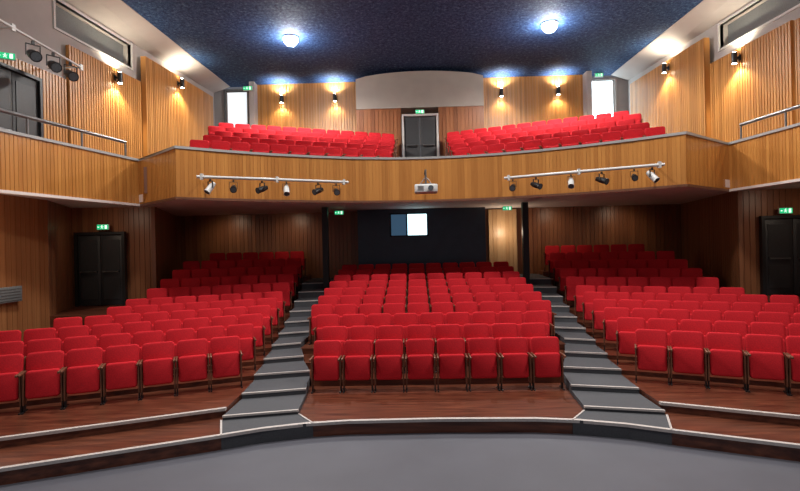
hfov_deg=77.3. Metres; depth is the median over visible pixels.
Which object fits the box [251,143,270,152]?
seat
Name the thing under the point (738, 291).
seat
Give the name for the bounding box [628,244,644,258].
seat
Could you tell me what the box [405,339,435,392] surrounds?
seat
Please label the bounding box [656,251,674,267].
seat
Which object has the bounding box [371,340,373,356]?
seat cushion
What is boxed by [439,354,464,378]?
seat cushion
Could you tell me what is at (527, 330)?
seat
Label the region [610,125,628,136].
seat
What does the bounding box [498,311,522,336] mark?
seat
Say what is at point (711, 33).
wall
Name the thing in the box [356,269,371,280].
seat
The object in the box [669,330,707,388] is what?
seat
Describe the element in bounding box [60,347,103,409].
seat
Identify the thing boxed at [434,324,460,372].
seat
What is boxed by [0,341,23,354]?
seat
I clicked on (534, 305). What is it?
seat
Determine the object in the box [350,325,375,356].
seat
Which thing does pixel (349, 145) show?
seat
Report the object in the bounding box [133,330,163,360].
seat
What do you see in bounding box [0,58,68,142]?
wall
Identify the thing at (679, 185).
trim
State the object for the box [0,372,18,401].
seat cushion
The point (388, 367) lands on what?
seat cushion
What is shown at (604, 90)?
door
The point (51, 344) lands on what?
seat
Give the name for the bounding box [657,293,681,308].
seat
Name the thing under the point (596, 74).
exit sign
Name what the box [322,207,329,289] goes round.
wall column
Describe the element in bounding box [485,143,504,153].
seat
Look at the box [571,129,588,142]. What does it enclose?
seat
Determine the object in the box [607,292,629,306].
seat
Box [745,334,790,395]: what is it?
seat
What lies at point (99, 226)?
exit sign
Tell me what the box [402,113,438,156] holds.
door
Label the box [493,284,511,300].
seat
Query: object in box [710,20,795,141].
wall
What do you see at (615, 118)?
seat
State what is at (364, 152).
seat
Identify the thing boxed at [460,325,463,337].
seat cushion
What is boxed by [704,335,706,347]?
seat cushion
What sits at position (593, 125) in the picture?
seat
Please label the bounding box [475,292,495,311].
seat
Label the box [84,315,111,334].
seat
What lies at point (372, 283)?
seat
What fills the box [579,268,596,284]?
seat
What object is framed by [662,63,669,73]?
wall light
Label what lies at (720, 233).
wall
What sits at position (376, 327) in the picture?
seat cushion
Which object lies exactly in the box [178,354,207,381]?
seat cushion
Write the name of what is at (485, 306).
seat
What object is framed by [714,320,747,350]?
seat
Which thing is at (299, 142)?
seat
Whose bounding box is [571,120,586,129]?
seat
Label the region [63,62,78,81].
spotlight
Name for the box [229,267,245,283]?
seat
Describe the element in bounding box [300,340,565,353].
floor
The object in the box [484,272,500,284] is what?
seat
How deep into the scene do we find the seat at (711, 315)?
9.87 m
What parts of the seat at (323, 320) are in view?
backrest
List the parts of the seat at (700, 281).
backrest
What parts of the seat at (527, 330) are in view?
backrest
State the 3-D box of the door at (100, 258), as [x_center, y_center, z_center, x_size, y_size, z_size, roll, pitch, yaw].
[-8.655,0.676,14.454,1.410,2.130,0.168,-1,0,-3]
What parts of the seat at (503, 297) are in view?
backrest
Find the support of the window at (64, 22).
in the wall at (34, 18)
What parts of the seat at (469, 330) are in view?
backrest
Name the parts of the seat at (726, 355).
leg, backrest, leg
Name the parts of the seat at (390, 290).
backrest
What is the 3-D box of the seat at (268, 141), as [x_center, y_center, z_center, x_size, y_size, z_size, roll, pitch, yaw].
[-4.000,-2.870,15.326,0.536,0.895,0.452,-1,0,-22]
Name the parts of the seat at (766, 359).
leg, backrest, leg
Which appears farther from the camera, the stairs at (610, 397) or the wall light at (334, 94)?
the wall light at (334, 94)
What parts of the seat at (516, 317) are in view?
backrest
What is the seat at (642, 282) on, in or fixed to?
on the floor
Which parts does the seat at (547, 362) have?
leg, backrest, leg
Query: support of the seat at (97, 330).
on the floor at (259, 356)
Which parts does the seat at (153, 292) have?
backrest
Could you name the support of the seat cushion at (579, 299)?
on the seat at (580, 289)
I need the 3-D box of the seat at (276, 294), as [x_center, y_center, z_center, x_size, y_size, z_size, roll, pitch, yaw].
[-3.342,1.687,13.323,0.536,0.895,0.452,-1,0,-22]
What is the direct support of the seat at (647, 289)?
on the floor at (579, 318)
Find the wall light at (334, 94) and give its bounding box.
[333,93,336,101]
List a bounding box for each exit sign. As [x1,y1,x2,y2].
[0,52,15,60]
[97,224,109,229]
[243,86,252,90]
[335,211,343,214]
[415,110,423,113]
[502,206,511,210]
[594,73,602,76]
[778,208,792,213]
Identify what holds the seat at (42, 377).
on the floor at (42, 417)
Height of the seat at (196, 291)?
0.895 m
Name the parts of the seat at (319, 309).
leg, backrest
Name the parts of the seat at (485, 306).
backrest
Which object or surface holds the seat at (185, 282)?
on the floor
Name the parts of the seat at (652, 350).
leg, backrest, leg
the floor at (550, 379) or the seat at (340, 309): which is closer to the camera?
the floor at (550, 379)
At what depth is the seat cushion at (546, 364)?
8.84 m
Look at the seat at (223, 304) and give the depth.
12.15 m
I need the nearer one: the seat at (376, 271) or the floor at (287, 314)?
the floor at (287, 314)
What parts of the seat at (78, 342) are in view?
backrest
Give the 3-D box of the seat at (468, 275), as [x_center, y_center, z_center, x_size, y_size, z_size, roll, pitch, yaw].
[2.202,1.250,14.831,0.536,0.895,0.452,-1,0,2]
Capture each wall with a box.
[0,0,213,120]
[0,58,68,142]
[0,194,49,340]
[47,200,177,315]
[66,45,142,158]
[140,56,213,156]
[177,204,681,277]
[214,71,628,127]
[257,82,356,134]
[355,71,483,156]
[357,207,485,280]
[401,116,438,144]
[483,75,582,130]
[488,209,517,270]
[628,0,799,113]
[630,38,710,137]
[681,188,799,294]
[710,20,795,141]
[793,18,799,122]
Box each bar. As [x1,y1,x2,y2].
[0,19,82,70]
[196,173,348,184]
[504,161,664,180]
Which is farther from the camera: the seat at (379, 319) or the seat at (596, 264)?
the seat at (596, 264)
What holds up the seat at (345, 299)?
on the floor
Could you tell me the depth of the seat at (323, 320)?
10.80 m
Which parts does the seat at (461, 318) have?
backrest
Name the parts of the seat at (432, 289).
backrest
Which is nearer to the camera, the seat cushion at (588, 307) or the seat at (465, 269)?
the seat cushion at (588, 307)
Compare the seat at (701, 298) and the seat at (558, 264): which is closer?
the seat at (701, 298)
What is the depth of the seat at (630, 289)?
12.75 m
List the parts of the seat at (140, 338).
backrest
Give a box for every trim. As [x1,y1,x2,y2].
[0,123,799,160]
[0,178,799,206]
[0,407,226,440]
[0,417,799,471]
[140,184,728,205]
[220,282,323,434]
[530,278,672,429]
[659,401,799,418]
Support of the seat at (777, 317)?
on the floor at (612, 351)
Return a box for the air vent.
[0,286,21,303]
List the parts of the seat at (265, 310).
backrest, leg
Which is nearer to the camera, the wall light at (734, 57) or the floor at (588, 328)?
the floor at (588, 328)
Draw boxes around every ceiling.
[64,0,229,92]
[122,0,702,86]
[611,0,752,79]
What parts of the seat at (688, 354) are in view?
leg, backrest, leg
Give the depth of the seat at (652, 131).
13.59 m
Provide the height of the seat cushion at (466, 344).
0.432 m
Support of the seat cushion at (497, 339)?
on the seat at (499, 330)
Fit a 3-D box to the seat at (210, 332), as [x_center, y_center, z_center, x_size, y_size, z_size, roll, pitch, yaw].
[-3.609,2.021,9.577,0.536,0.895,0.452,-1,0,-22]
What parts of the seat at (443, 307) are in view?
backrest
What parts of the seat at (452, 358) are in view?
leg, backrest, leg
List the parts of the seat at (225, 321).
backrest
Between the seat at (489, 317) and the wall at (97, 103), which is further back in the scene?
the wall at (97, 103)
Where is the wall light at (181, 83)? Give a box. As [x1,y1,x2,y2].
[177,78,183,87]
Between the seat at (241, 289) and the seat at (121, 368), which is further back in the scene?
the seat at (241, 289)
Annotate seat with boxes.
[0,330,21,341]
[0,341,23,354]
[0,354,23,414]
[17,350,64,414]
[23,328,55,356]
[24,338,61,370]
[53,317,82,337]
[58,325,88,351]
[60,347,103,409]
[64,335,96,366]
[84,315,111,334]
[91,323,120,346]
[99,333,130,363]
[100,344,140,404]
[107,306,131,322]
[114,313,140,332]
[123,321,151,343]
[125,298,148,312]
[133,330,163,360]
[134,304,157,320]
[139,341,175,399]
[143,311,168,330]
[147,288,167,304]
[150,297,172,311]
[154,319,180,341]
[160,278,179,296]
[160,303,183,319]
[166,328,194,366]
[169,287,188,302]
[171,310,195,328]
[172,269,189,286]
[175,296,195,309]
[175,338,209,395]
[181,278,199,295]
[183,261,199,277]
[183,317,208,338]
[185,302,207,317]
[189,140,209,147]
[191,286,210,301]
[192,269,209,285]
[197,326,224,363]
[198,295,218,308]
[198,308,221,325]
[201,260,217,276]
[201,277,219,294]
[203,135,220,146]
[208,126,223,134]
[210,141,230,149]
[210,300,231,315]
[210,336,242,391]
[211,268,227,284]
[211,315,236,336]
[212,285,230,300]
[215,131,231,140]
[219,260,234,275]
[221,276,238,293]
[221,293,240,306]
[223,136,239,147]
[223,306,246,323]
[225,127,241,135]
[227,323,255,370]
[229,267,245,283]
[231,142,250,151]
[233,132,249,141]
[233,284,250,298]
[234,299,254,313]
[236,259,251,275]
[238,313,265,356]
[240,275,257,292]
[242,137,258,148]
[242,292,261,305]
[243,128,257,136]
[247,267,263,282]
[248,305,272,343]
[251,133,266,142]
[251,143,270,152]
[253,283,270,297]
[256,298,279,332]
[259,274,275,291]
[260,138,276,150]
[264,291,285,324]
[265,266,280,282]
[268,134,283,143]
[270,144,289,153]
[272,282,291,310]
[277,274,296,299]
[278,139,294,151]
[282,266,299,291]
[285,135,300,144]
[289,145,308,154]
[296,140,311,153]
[302,136,316,145]
[307,146,326,155]
[307,304,332,344]
[309,340,342,393]
[312,314,339,341]
[313,141,328,153]
[318,295,337,313]
[322,326,347,356]
[324,288,342,303]
[325,147,344,155]
[329,142,344,155]
[329,281,346,294]
[334,275,350,287]
[335,304,356,325]
[338,269,353,280]
[340,295,360,313]
[341,340,373,392]
[342,148,361,156]
[342,265,356,274]
[342,314,365,339]
[345,287,363,303]
[346,143,360,155]
[349,280,366,294]
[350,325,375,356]
[353,274,368,286]
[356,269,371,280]
[359,149,378,156]
[359,264,373,274]
[359,303,380,325]
[362,144,376,156]
[363,295,382,312]
[366,287,384,304]
[368,313,391,339]
[369,280,386,295]
[371,274,388,287]
[373,269,389,286]
[373,339,404,392]
[375,149,394,156]
[375,264,390,276]
[377,145,395,156]
[378,325,404,372]
[383,303,404,324]
[385,294,405,312]
[387,286,406,312]
[389,280,406,298]
[390,274,407,303]
[391,268,407,296]
[392,264,407,280]
[394,313,417,346]
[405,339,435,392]
[406,324,433,371]
[407,286,426,298]
[407,294,427,311]
[407,302,428,324]
[408,268,425,278]
[408,279,425,286]
[409,263,423,268]
[409,273,424,279]
[420,312,443,345]
[425,263,440,286]
[426,268,442,284]
[427,273,443,294]
[428,279,445,303]
[429,286,447,312]
[430,293,450,312]
[432,302,453,323]
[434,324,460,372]
[437,338,467,391]
[442,262,457,273]
[444,267,459,279]
[446,273,462,285]
[446,312,469,337]
[448,278,465,293]
[449,142,467,155]
[450,285,469,302]
[451,147,470,155]
[453,293,472,311]
[456,302,477,323]
[459,262,474,272]
[462,267,477,278]
[463,323,489,359]
[465,272,481,284]
[468,141,483,153]
[468,145,487,154]
[468,278,485,292]
[468,338,500,391]
[471,285,490,301]
[472,311,495,337]
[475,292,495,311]
[476,262,491,271]
[480,266,495,277]
[480,301,501,322]
[484,139,499,152]
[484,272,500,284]
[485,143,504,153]
[488,278,505,291]
[492,323,517,359]
[493,261,508,271]
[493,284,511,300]
[498,266,513,277]
[498,292,518,310]
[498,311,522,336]
[499,337,533,390]
[501,137,516,150]
[502,271,519,283]
[503,141,522,151]
[504,301,526,322]
[508,277,525,291]
[512,131,526,141]
[514,284,533,300]
[518,135,533,148]
[520,322,547,353]
[521,139,540,150]
[521,291,541,310]
[525,310,554,336]
[528,129,543,139]
[529,300,556,335]
[530,336,565,390]
[535,133,551,146]
[540,137,560,148]
[545,127,560,137]
[552,260,570,285]
[553,131,569,144]
[558,268,576,294]
[560,135,580,146]
[562,125,578,135]
[564,276,584,304]
[566,252,581,267]
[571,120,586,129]
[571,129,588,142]
[572,260,588,276]
[574,285,595,315]
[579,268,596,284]
[580,123,596,133]
[580,133,600,144]
[582,292,605,326]
[583,252,599,267]
[586,277,604,291]
[588,118,604,127]
[590,127,608,139]
[590,260,607,276]
[591,299,616,337]
[597,286,617,298]
[598,268,615,285]
[599,121,615,131]
[601,131,621,141]
[601,252,617,267]
[602,307,629,350]
[606,116,622,125]
[607,277,626,291]
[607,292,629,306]
[609,260,626,276]
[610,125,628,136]
[616,317,645,364]
[617,119,634,129]
[618,268,636,285]
[619,251,635,267]
[619,299,643,316]
[620,286,641,298]
[622,129,643,139]
[624,113,641,122]
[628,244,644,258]
[628,259,645,276]
[628,277,648,292]
[630,122,649,134]
[632,292,655,307]
[632,308,658,328]
[635,329,669,385]
[637,251,654,267]
[638,268,657,285]
[644,126,666,136]
[644,286,665,299]
[645,300,670,317]
[648,259,666,276]
[648,318,677,356]
[650,277,670,292]
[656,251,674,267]
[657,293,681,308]
[659,268,679,286]
[661,309,689,330]
[668,259,687,276]
[668,287,690,300]
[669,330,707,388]
[673,277,694,292]
[673,301,699,318]
[680,319,711,347]
[681,268,702,286]
[684,293,709,309]
[692,310,721,331]
[693,287,717,300]
[696,277,719,293]
[702,301,730,320]
[706,332,747,391]
[711,294,737,310]
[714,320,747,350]
[719,287,744,301]
[724,311,755,333]
[732,302,761,321]
[740,294,767,311]
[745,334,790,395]
[750,322,785,352]
[757,312,790,336]
[764,303,794,322]
[770,295,798,312]
[785,336,799,395]
[788,323,799,335]
[793,313,799,322]
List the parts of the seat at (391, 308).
backrest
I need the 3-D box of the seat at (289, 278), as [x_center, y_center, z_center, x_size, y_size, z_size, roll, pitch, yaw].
[-3.485,1.330,15.385,0.536,0.895,0.452,-1,0,-22]
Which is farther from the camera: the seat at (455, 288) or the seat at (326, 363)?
the seat at (455, 288)
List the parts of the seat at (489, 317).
backrest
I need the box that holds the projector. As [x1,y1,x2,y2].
[415,170,437,193]
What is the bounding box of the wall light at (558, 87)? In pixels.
[556,86,559,94]
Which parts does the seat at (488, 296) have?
backrest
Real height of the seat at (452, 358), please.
0.895 m
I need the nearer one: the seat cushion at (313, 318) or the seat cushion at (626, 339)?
the seat cushion at (626, 339)
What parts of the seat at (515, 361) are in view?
leg, backrest, leg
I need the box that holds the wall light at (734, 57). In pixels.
[731,52,740,64]
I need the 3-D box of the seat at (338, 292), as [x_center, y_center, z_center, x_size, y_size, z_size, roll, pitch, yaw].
[-1.779,1.582,13.242,0.536,0.895,0.452,-1,0,2]
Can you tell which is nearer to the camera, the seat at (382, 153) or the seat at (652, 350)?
the seat at (652, 350)
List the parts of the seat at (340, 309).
backrest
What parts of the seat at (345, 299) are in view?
backrest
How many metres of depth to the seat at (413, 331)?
9.90 m
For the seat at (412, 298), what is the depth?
12.46 m
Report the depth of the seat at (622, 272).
14.56 m
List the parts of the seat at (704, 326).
backrest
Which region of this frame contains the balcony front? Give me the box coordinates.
[0,126,799,203]
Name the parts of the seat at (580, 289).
backrest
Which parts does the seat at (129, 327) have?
backrest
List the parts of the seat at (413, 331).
backrest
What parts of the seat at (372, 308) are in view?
backrest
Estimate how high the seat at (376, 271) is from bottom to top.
0.895 m
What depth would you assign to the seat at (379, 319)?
10.78 m
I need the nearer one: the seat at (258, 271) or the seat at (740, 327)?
the seat at (740, 327)
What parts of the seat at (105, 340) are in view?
backrest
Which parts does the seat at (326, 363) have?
leg, backrest, leg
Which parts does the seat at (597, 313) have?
leg, backrest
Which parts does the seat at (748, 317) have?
backrest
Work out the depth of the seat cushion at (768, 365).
7.96 m
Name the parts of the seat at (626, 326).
leg, backrest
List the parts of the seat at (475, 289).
backrest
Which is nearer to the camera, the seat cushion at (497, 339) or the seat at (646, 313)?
the seat cushion at (497, 339)
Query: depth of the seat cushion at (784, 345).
8.55 m
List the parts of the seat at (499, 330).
backrest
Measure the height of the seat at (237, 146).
0.895 m
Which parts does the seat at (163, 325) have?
backrest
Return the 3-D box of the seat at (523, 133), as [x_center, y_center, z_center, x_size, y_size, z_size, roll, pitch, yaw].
[3.955,-3.375,16.650,0.536,0.895,0.452,-1,0,25]
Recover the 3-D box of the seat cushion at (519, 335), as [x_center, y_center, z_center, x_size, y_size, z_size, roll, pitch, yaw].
[2.379,1.884,10.604,0.480,0.432,0.159,-1,0,2]
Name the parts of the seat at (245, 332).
backrest, leg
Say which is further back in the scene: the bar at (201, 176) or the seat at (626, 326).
the bar at (201, 176)
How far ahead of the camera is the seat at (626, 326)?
9.62 m
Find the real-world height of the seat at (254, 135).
0.895 m
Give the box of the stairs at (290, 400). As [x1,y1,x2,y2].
[221,278,333,449]
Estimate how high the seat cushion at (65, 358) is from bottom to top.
0.432 m
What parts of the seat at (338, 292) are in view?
backrest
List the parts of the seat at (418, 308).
backrest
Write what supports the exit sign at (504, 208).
hanging from the balcony underside
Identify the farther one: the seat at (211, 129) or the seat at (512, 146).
the seat at (211, 129)
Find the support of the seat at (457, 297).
on the floor
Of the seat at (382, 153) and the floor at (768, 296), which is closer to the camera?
the floor at (768, 296)
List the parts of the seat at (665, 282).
backrest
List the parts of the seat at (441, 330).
leg, backrest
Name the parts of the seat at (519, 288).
backrest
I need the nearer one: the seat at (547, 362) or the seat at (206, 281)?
the seat at (547, 362)
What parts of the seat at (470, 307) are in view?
backrest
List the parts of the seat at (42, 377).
leg, backrest, leg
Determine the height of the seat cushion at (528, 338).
0.432 m
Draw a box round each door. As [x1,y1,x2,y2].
[0,62,43,137]
[73,231,127,306]
[223,89,249,126]
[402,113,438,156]
[592,77,616,118]
[759,215,799,294]
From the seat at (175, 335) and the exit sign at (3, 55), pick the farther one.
the exit sign at (3, 55)
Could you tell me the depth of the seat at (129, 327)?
9.97 m
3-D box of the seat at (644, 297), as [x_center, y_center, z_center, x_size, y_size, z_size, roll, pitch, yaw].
[5.736,1.569,11.754,0.536,0.895,0.452,-1,0,25]
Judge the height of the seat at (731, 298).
0.895 m
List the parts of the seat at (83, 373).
leg, backrest, leg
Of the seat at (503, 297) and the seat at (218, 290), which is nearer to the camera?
the seat at (503, 297)
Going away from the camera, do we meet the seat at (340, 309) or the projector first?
the seat at (340, 309)
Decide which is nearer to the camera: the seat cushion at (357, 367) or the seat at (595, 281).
the seat cushion at (357, 367)
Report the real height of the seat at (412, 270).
0.895 m
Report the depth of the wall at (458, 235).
17.82 m
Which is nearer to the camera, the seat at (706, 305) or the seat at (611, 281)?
the seat at (706, 305)
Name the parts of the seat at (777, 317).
backrest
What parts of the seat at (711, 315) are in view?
backrest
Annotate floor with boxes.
[0,364,262,408]
[0,380,253,447]
[0,383,799,485]
[0,433,799,490]
[50,305,124,327]
[144,167,146,192]
[173,351,270,373]
[256,341,274,352]
[265,331,280,340]
[273,321,284,331]
[279,311,289,321]
[285,302,293,311]
[291,292,297,301]
[299,275,310,282]
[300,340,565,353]
[303,350,564,368]
[309,366,560,385]
[539,270,552,277]
[551,278,558,286]
[557,287,566,296]
[563,296,574,306]
[569,306,582,315]
[577,316,591,325]
[584,326,602,335]
[589,335,616,346]
[598,346,709,365]
[609,359,799,388]
[623,375,799,425]
[766,295,799,303]
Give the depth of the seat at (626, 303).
11.21 m
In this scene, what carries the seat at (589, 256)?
on the floor at (552, 281)
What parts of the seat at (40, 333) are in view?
backrest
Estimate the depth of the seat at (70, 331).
9.57 m
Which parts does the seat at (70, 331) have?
backrest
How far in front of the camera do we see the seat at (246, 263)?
16.66 m
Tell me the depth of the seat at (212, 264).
16.26 m
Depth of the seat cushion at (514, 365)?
8.85 m
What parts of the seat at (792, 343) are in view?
leg, backrest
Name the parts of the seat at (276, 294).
backrest, leg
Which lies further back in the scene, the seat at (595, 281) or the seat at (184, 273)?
the seat at (184, 273)
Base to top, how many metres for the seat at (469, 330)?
0.895 m
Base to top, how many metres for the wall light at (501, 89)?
0.340 m
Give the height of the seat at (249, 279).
0.895 m
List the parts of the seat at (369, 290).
backrest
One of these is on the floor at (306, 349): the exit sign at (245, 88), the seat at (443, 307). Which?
the seat at (443, 307)
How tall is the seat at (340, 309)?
0.895 m
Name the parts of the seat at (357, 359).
leg, backrest, leg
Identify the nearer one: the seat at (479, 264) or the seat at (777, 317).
the seat at (777, 317)
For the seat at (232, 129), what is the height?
0.895 m
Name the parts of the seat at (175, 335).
backrest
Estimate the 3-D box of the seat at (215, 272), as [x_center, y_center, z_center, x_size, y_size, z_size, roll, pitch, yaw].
[-5.573,1.155,15.467,0.536,0.895,0.452,-1,0,-22]
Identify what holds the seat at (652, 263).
on the floor
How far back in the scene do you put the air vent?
10.84 m
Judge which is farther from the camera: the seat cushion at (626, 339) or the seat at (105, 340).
the seat cushion at (626, 339)
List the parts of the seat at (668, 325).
backrest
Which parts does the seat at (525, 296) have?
backrest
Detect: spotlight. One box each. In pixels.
[25,40,42,61]
[46,52,61,72]
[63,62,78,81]
[204,179,215,194]
[229,180,237,192]
[255,181,267,193]
[282,182,289,195]
[312,183,323,194]
[332,183,339,195]
[509,179,516,190]
[530,177,542,189]
[567,174,574,188]
[595,172,608,184]
[630,169,637,180]
[646,167,659,182]
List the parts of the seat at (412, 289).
backrest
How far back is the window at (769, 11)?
14.57 m
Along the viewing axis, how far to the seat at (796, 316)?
9.28 m
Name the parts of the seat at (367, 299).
backrest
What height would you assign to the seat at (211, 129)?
0.895 m
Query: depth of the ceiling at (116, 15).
16.18 m
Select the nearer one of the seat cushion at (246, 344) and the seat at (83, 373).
the seat at (83, 373)
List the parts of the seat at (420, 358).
leg, backrest, leg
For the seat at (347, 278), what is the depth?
15.07 m
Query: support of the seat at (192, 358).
on the floor at (42, 417)
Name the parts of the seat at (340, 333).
backrest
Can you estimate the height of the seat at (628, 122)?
0.895 m
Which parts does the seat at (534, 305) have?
backrest, leg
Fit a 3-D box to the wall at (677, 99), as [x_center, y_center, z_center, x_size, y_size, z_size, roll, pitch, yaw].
[9.761,-4.191,18.339,0.180,4.950,4.616,-1,0,-3]
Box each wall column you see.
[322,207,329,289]
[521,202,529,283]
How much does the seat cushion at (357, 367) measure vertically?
0.432 m
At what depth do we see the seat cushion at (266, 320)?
11.58 m
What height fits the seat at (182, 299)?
0.895 m
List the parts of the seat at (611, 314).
leg, backrest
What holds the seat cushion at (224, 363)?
on the seat at (226, 355)
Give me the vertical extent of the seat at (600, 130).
0.895 m
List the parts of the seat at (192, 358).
leg, backrest, leg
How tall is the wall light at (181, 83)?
0.340 m
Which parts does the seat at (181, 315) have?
backrest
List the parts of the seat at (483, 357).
leg, backrest, leg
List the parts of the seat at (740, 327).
backrest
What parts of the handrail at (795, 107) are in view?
rail, post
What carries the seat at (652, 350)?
on the floor at (655, 389)
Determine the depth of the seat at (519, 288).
13.23 m
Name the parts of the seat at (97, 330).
backrest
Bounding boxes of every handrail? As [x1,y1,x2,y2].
[0,108,125,155]
[739,104,799,138]
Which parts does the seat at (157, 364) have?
leg, backrest, leg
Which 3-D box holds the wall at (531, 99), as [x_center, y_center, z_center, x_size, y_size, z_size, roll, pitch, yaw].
[5.605,-4.424,21.399,4.500,5.600,0.100,-1,0,2]
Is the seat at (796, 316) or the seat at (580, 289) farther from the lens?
the seat at (580, 289)
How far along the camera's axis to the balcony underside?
15.53 m
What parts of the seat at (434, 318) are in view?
backrest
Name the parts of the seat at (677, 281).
backrest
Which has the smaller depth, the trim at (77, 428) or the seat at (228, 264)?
the trim at (77, 428)
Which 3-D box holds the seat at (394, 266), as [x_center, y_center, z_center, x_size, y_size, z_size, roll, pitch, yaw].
[-0.007,1.055,16.593,0.536,0.895,0.452,-1,0,2]
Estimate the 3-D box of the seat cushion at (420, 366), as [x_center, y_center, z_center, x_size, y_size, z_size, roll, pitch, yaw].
[0.367,2.172,8.960,0.480,0.432,0.159,-1,0,2]
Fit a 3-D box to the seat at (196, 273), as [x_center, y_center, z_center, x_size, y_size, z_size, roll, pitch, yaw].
[-6.080,1.167,15.266,0.536,0.895,0.452,-1,0,-22]
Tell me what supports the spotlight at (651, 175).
hanging from the bar at (659, 164)
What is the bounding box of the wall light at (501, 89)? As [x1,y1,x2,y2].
[499,88,502,96]
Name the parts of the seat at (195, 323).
backrest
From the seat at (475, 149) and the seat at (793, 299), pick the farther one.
the seat at (475, 149)
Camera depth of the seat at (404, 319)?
10.76 m
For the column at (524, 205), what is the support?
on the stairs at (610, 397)
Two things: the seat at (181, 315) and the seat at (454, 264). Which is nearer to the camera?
the seat at (181, 315)
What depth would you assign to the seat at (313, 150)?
15.13 m
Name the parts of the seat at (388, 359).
leg, backrest, leg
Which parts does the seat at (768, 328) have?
backrest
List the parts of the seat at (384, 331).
backrest, leg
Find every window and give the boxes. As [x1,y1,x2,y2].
[52,0,132,70]
[389,213,428,236]
[717,0,799,51]
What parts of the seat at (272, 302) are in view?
backrest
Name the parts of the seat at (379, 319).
backrest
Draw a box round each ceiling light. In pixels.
[283,34,297,45]
[541,20,557,32]
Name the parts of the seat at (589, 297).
backrest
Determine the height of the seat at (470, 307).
0.895 m
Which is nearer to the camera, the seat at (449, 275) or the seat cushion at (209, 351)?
the seat cushion at (209, 351)
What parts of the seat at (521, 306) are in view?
backrest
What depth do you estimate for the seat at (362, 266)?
16.76 m
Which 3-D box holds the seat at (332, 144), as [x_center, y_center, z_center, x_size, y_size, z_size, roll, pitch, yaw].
[-1.974,-2.915,16.131,0.536,0.895,0.452,-1,0,-22]
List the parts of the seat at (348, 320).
backrest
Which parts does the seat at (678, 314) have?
backrest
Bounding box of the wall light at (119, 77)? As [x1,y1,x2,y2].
[114,72,122,83]
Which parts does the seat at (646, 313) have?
backrest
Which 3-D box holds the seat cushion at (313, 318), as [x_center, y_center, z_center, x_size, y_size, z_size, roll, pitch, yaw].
[-1.820,1.855,11.572,0.480,0.432,0.159,-1,0,2]
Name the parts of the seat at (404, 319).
backrest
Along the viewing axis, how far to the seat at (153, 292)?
13.40 m
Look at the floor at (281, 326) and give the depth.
13.00 m
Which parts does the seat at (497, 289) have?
backrest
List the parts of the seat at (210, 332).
backrest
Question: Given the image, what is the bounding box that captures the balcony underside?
[0,179,799,215]
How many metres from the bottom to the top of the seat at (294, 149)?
0.895 m
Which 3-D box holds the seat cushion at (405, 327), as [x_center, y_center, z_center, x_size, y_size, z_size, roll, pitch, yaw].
[0.128,1.934,10.667,0.480,0.432,0.159,-1,0,2]
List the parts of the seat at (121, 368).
leg, backrest, leg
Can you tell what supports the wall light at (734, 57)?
attached to the wall at (762, 83)
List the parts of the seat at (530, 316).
backrest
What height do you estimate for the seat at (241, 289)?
0.895 m
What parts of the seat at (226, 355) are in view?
leg, backrest, leg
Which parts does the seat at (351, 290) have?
backrest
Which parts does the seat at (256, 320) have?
backrest, leg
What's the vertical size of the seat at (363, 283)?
0.895 m
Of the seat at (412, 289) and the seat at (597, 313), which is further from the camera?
the seat at (412, 289)
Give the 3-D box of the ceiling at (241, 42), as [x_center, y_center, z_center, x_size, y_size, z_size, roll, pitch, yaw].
[0.510,-7.188,11.336,17.600,0.150,20.700,-1,0,2]
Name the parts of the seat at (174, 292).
backrest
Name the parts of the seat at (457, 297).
backrest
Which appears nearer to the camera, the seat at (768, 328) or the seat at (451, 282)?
the seat at (768, 328)
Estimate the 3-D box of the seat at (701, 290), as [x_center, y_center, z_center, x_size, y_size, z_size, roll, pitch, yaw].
[7.324,1.452,11.948,0.536,0.895,0.452,-1,0,25]
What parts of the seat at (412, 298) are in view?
backrest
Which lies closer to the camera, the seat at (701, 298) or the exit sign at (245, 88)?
the seat at (701, 298)
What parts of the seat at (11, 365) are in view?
backrest, leg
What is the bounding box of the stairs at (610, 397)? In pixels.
[520,274,671,444]
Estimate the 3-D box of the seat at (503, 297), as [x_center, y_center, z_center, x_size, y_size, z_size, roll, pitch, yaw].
[2.701,1.606,12.266,0.536,0.895,0.452,-1,0,2]
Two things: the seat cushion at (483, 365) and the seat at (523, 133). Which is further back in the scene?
the seat at (523, 133)
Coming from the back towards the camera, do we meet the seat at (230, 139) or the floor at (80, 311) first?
the seat at (230, 139)
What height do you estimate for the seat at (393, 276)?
0.895 m
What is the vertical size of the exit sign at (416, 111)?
0.160 m
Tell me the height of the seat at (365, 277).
0.895 m
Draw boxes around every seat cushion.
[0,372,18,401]
[25,368,60,398]
[64,353,66,366]
[66,364,99,393]
[106,361,137,389]
[143,358,173,385]
[175,344,176,366]
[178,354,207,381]
[208,341,210,363]
[212,351,239,377]
[240,338,253,360]
[254,326,262,346]
[263,317,270,335]
[271,308,277,325]
[277,301,283,317]
[311,316,316,334]
[314,356,339,380]
[316,327,322,340]
[340,340,344,356]
[345,355,370,379]
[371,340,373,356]
[375,326,378,339]
[376,355,402,379]
[403,326,406,346]
[407,354,433,378]
[432,325,435,345]
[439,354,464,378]
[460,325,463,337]
[465,338,468,359]
[470,353,496,378]
[489,324,491,337]
[495,338,499,359]
[502,353,528,377]
[517,324,520,336]
[525,337,531,353]
[534,352,560,377]
[546,324,549,336]
[549,312,552,329]
[576,296,583,311]
[584,303,592,319]
[594,311,603,329]
[605,320,616,340]
[618,331,635,354]
[637,345,666,371]
[667,333,669,356]
[672,347,703,373]
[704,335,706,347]
[709,349,743,376]
[742,337,744,350]
[749,351,784,380]
[783,339,785,352]
[791,353,799,381]
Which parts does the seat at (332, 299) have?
backrest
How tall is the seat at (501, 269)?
0.895 m
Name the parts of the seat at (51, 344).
backrest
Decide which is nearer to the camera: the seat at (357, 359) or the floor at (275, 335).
the seat at (357, 359)
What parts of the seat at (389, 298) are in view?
backrest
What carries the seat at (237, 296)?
on the floor at (281, 326)

